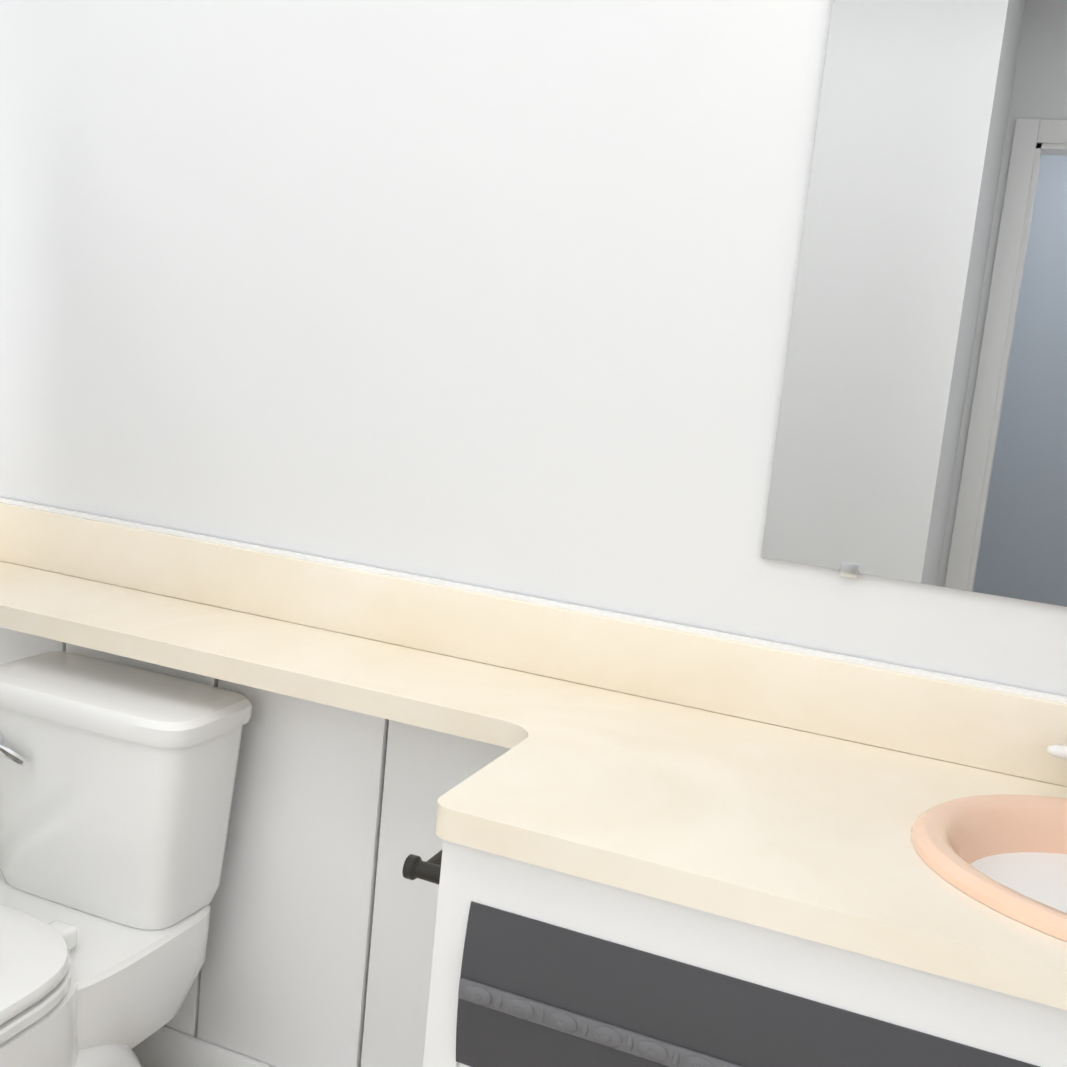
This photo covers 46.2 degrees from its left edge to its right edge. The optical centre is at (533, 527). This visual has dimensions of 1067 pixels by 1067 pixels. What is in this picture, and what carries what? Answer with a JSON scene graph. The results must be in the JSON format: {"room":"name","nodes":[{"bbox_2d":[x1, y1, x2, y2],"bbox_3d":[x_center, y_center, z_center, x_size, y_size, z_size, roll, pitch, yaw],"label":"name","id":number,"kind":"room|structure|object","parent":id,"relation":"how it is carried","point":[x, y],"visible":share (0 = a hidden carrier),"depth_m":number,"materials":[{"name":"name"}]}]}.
{"room":"bathroom","nodes":[
{"label":"bathroom","id":0,"kind":"room"},
{"bbox_2d":[0,0,1066,696],"bbox_3d":[0.265,-0.168,1.786,2.682,2.470,0.120,9,10,22],"label":"wall","id":1,"kind":"structure","parent":0,"point":[494,294],"depth_m":1.87,"materials":[{"name":"white paint"}]},
{"bbox_2d":[0,627,509,1066],"bbox_3d":[-0.558,0.576,1.991,1.243,0.783,0.306,9,10,22],"label":"wall paneling","id":2,"kind":"structure","parent":1,"relation":"attached to","point":[321,934],"depth_m":1.95,"materials":[{"name":"grey wood"}]},
{"bbox_2d":[0,497,1066,784],"bbox_3d":[0.147,0.187,1.799,2.556,0.106,0.020,9,10,22],"label":"backsplash","id":3,"kind":"structure","parent":1,"relation":"attached to","point":[1000,727],"depth_m":1.82,"materials":[{"name":"beige stone"}]},
{"bbox_2d":[761,0,1066,606],"bbox_3d":[0.803,-0.305,1.468,0.980,0.870,0.010,9,10,22],"label":"mirror","id":4,"kind":"object","parent":1,"relation":"attached to","point":[921,437],"visible":1,"depth_m":1.59,"materials":[{"name":"silver mirror"}]},
{"bbox_3d":[-1.079,1.218,0.337,3.654,0.050,4.120,9,10,22],"label":"floor","id":5,"kind":"structure","parent":0,"visible":0},
{"bbox_2d":[0,651,251,1066],"bbox_3d":[-0.796,0.623,1.721,0.434,0.731,0.762,9,10,22],"label":"toilet","id":6,"kind":"object","parent":5,"relation":"on","point":[117,781],"visible":1,"depth_m":1.84,"materials":[{"name":"white ceramic"}]},
{"bbox_2d":[402,823,1066,1066],"bbox_3d":[0.524,0.778,1.397,1.388,0.788,0.594,9,10,22],"label":"bathroom vanity","id":7,"kind":"object","parent":5,"relation":"on","point":[539,959],"depth_m":1.26,"materials":[{"name":"white paint"}]},
{"bbox_2d":[0,561,1066,992],"bbox_3d":[0.036,0.286,1.566,2.556,0.034,0.555,9,10,22],"label":"countertop","id":8,"kind":"structure","parent":7,"relation":"on","point":[796,824],"depth_m":1.52,"materials":[{"name":"beige stone"}]},
{"bbox_2d":[880,757,1066,948],"bbox_3d":[0.648,0.432,1.302,0.514,0.150,0.424,9,10,22],"label":"sink","id":9,"kind":"object","parent":8,"relation":"in","point":[977,845],"depth_m":1.39,"materials":[{"name":"ceramic"}]}
]}

